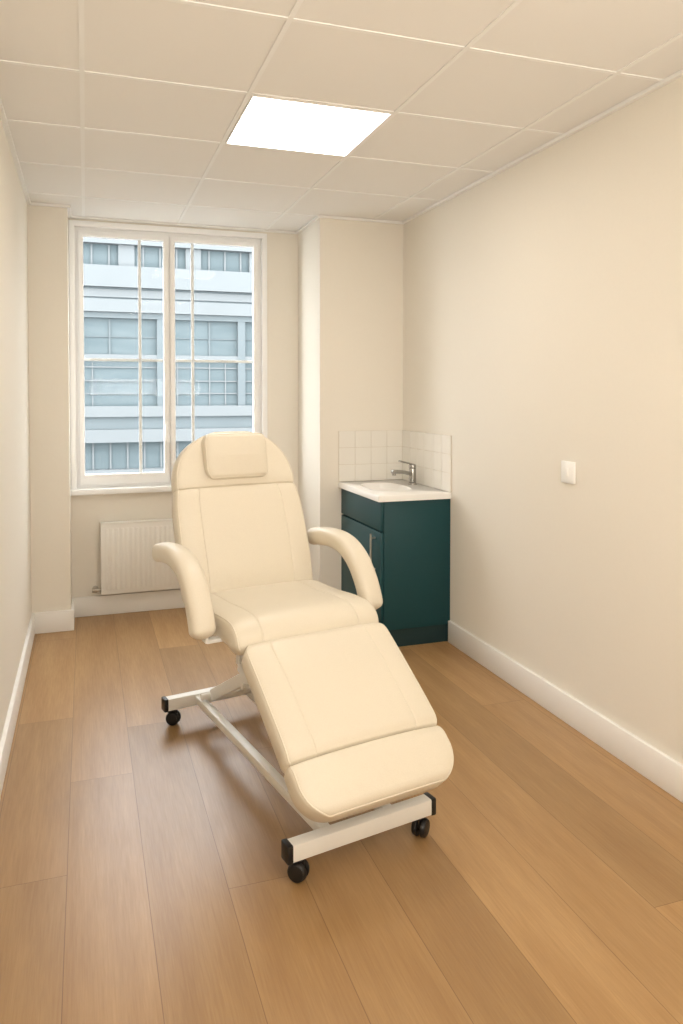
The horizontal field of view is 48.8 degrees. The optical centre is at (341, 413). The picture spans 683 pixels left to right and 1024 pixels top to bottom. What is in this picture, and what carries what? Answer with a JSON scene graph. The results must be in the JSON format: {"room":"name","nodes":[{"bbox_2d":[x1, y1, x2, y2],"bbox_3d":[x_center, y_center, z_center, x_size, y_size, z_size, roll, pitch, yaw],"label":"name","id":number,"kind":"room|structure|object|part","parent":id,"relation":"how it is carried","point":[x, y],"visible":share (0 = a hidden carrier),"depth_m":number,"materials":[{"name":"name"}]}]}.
{"room":"examination room","nodes":[
{"label":"examination room","id":0,"kind":"room"},
{"bbox_2d":[0,118,31,740],"bbox_3d":[-0.984,0.064,1.743,0.100,2.700,6.930,-1,2,-19],"label":"wall","id":1,"kind":"structure","parent":0,"point":[15,502],"depth_m":3.49,"materials":[{"name":"paint"}]},
{"bbox_2d":[0,614,34,797],"bbox_3d":[-0.858,1.355,1.592,0.018,0.128,6.264,-1,2,-19],"label":"baseboard","id":2,"kind":"structure","parent":1,"relation":"attached to","point":[12,714],"depth_m":3.31,"materials":[{"name":"paint"}]},
{"bbox_2d":[27,205,71,612],"bbox_3d":[-1.821,-0.013,4.705,0.224,2.700,0.280,-1,2,-19],"label":"wall","id":3,"kind":"structure","parent":0,"point":[48,263],"depth_m":4.57,"materials":[{"name":"paint"}]},
{"bbox_2d":[68,218,297,597],"bbox_3d":[-0.905,-0.029,5.297,2.340,2.700,0.250,-1,2,-19],"label":"wall","id":4,"kind":"structure","parent":0,"point":[87,511],"depth_m":5.29,"materials":[{"name":"paint"}]},
{"bbox_2d":[32,589,184,633],"bbox_3d":[-0.992,1.269,4.880,1.885,0.128,0.548,-1,2,-19],"label":"baseboard","id":5,"kind":"structure","parent":4,"relation":"attached to","point":[61,620],"depth_m":4.96,"materials":[{"name":"paint"}]},
{"bbox_2d":[92,518,179,594],"bbox_3d":[-1.159,0.946,5.064,0.990,0.473,0.074,-1,2,-19],"label":"radiator","id":6,"kind":"object","parent":4,"relation":"attached to","point":[128,565],"visible":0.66,"depth_m":4.96,"materials":[{"name":"metal"}]},
{"bbox_2d":[100,518,172,524],"bbox_3d":[-1.131,0.715,5.060,0.936,0.010,0.060,-1,2,-19],"label":"grille","id":7,"kind":"object","parent":6,"relation":"attached to","point":[168,521],"depth_m":4.98,"materials":[{"name":"metal"}]},
{"bbox_2d":[68,220,267,495],"bbox_3d":[-1.150,-0.361,5.102,1.324,1.775,0.145,-1,2,-19],"label":"window","id":8,"kind":"structure","parent":4,"relation":"in","point":[168,236],"depth_m":5.07,"materials":[{"name":"paint"}]},
{"bbox_3d":[-1.448,-0.359,5.018,0.578,1.663,0.052,-1,2,-19],"label":"sash","id":9,"kind":"part","parent":8,"relation":"part of","materials":[{"name":"paint"}]},
{"bbox_3d":[-1.181,0.127,5.078,0.022,0.140,0.035,-1,2,-19],"label":"handle","id":10,"kind":"part","parent":8,"relation":"part of","materials":[{"name":"white plastic"}]},
{"bbox_3d":[-0.879,-0.364,5.212,0.608,1.663,0.052,-1,2,-19],"label":"sash","id":11,"kind":"part","parent":8,"relation":"part of","materials":[{"name":"paint"}]},
{"bbox_2d":[0,608,682,1023],"bbox_3d":[0.171,1.454,2.173,2.540,0.100,6.930,-1,2,-19],"label":"floor","id":12,"kind":"structure","parent":0,"point":[144,879],"depth_m":2.29,"materials":[{"name":"brown wood"}]},
{"bbox_2d":[152,431,453,882],"bbox_3d":[-0.211,0.738,2.831,0.782,1.293,1.410,-1,2,-30],"label":"chair","id":13,"kind":"object","parent":12,"relation":"on","point":[351,729],"visible":1,"depth_m":2.59,"materials":[{"name":"beige leather"}]},
{"bbox_3d":[-0.596,0.643,2.802,0.090,0.276,0.524,-1,2,-30],"label":"armrest","id":14,"kind":"part","parent":13,"relation":"part of","materials":[{"name":"beige leather"}]},
{"bbox_2d":[201,432,267,479],"bbox_3d":[-0.458,0.186,3.244,0.292,0.202,0.109,-1,2,-30],"label":"pillow","id":15,"kind":"object","parent":13,"relation":"on","point":[224,455],"depth_m":3.20,"materials":[{"name":"beige leather"}]},
{"bbox_3d":[-0.436,0.424,3.213,0.574,0.682,0.316,-1,2,-30],"label":"backrest","id":16,"kind":"part","parent":13,"relation":"part of","materials":[{"name":"beige leather"}]},
{"bbox_3d":[-0.232,0.754,2.867,0.570,0.130,0.537,-1,2,-30],"label":"seat","id":17,"kind":"part","parent":13,"relation":"part of","materials":[{"name":"beige leather"}]},
{"bbox_3d":[-0.240,1.287,2.896,0.516,0.052,1.270,-1,2,-30],"label":"frame","id":18,"kind":"part","parent":13,"relation":"part of","materials":[{"name":"white metal"}]},
{"bbox_3d":[0.004,0.634,3.148,0.090,0.276,0.524,-1,2,-30],"label":"armrest","id":19,"kind":"part","parent":13,"relation":"part of","materials":[{"name":"beige leather"}]},
{"bbox_2d":[341,488,449,646],"bbox_3d":[0.302,0.916,4.670,0.473,0.845,0.698,-1,2,-19],"label":"vanity cabinet","id":20,"kind":"object","parent":12,"relation":"on","point":[407,543],"visible":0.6,"depth_m":4.36,"materials":[{"name":"teal paint"}]},
{"bbox_3d":[0.119,0.581,4.599,0.019,0.165,0.694,-1,2,-19],"label":"drawer","id":21,"kind":"part","parent":20,"relation":"part of","materials":[{"name":"teal paint"}]},
{"bbox_3d":[0.119,0.952,4.608,0.019,0.559,0.694,-1,2,-19],"label":"door","id":22,"kind":"part","parent":20,"relation":"part of","materials":[{"name":"teal paint"}]},
{"bbox_3d":[0.179,0.811,4.346,0.035,0.230,0.013,-1,2,-19],"label":"handle","id":23,"kind":"part","parent":20,"relation":"part of","materials":[{"name":"metal"}]},
{"bbox_2d":[339,460,451,501],"bbox_3d":[0.312,0.421,4.653,0.457,0.248,0.713,-1,2,-19],"label":"washbasin","id":24,"kind":"object","parent":20,"relation":"in","point":[376,490],"visible":0.99,"depth_m":4.59,"materials":[{"name":"white ceramic"}]},
{"bbox_2d":[391,460,416,484],"bbox_3d":[0.393,0.376,4.735,0.186,0.161,0.083,-1,2,-19],"label":"tap","id":25,"kind":"object","parent":24,"relation":"on","point":[412,467],"depth_m":4.74,"materials":[{"name":"silver metal"}]},
{"bbox_2d":[0,0,682,231],"bbox_3d":[0.196,-1.243,2.031,2.340,0.101,6.580,-1,2,-19],"label":"ceiling","id":26,"kind":"structure","parent":0,"point":[115,109],"depth_m":2.78,"materials":[{"name":"tile"}]},
{"bbox_2d":[225,95,391,156],"bbox_3d":[-0.161,-1.225,3.244,0.580,0.006,0.580,-1,2,-19],"label":"ceiling light panel","id":27,"kind":"object","parent":26,"relation":"attached to","point":[264,122],"visible":1,"depth_m":3.20,"materials":[{"name":"paint"}]},
{"bbox_2d":[298,218,402,589],"bbox_3d":[0.052,-0.026,5.211,0.584,2.700,0.530,-1,2,-19],"label":"wall","id":28,"kind":"structure","parent":0,"point":[350,272],"depth_m":4.95,"materials":[{"name":"paint"}]},
{"bbox_2d":[403,76,682,764],"bbox_3d":[1.326,0.044,2.529,0.100,2.700,6.930,-1,2,-19],"label":"wall","id":29,"kind":"structure","parent":0,"point":[543,299],"depth_m":3.31,"materials":[{"name":"paint"}]},
{"bbox_2d":[0,69,682,233],"bbox_3d":[0.196,-1.189,2.033,2.340,0.014,6.580,-1,2,-19],"label":"trim","id":30,"kind":"structure","parent":29,"relation":"attached to","point":[678,74],"depth_m":3.96,"materials":[{"name":"paint"}]},
{"bbox_2d":[338,430,451,491],"bbox_3d":[0.312,0.289,4.650,0.458,0.332,0.714,-1,2,-19],"label":"tile backsplash","id":31,"kind":"structure","parent":29,"relation":"attached to","point":[367,455],"depth_m":4.93,"materials":[{"name":"tile"}]},
{"bbox_2d":[448,620,682,802],"bbox_3d":[1.491,1.347,1.897,0.018,0.128,5.327,-1,2,-19],"label":"baseboard","id":32,"kind":"structure","parent":29,"relation":"attached to","point":[647,760],"depth_m":3.23,"materials":[{"name":"paint"}]},
{"bbox_2d":[561,461,575,483],"bbox_3d":[0.998,0.261,3.316,0.017,0.096,0.094,-1,2,-19],"label":"light switch","id":33,"kind":"object","parent":29,"relation":"attached to","point":[568,469],"visible":1,"depth_m":3.30,"materials":[{"name":"white plastic"}]},
{"label":"outside","id":34,"kind":"structure","parent":0,"visible":0},
{"bbox_3d":[-2.892,4.224,14.818,32.000,0.299,18.300,-1,2,-19],"label":"ground","id":35,"kind":"structure","parent":34,"visible":0},
{"bbox_2d":[83,237,252,473],"bbox_3d":[-4.222,0.063,18.615,22.000,7.820,6.050,-1,2,-19],"label":"window glass","id":36,"kind":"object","parent":35,"relation":"on","point":[223,401],"visible":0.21,"depth_m":15.68,"materials":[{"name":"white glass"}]}
]}

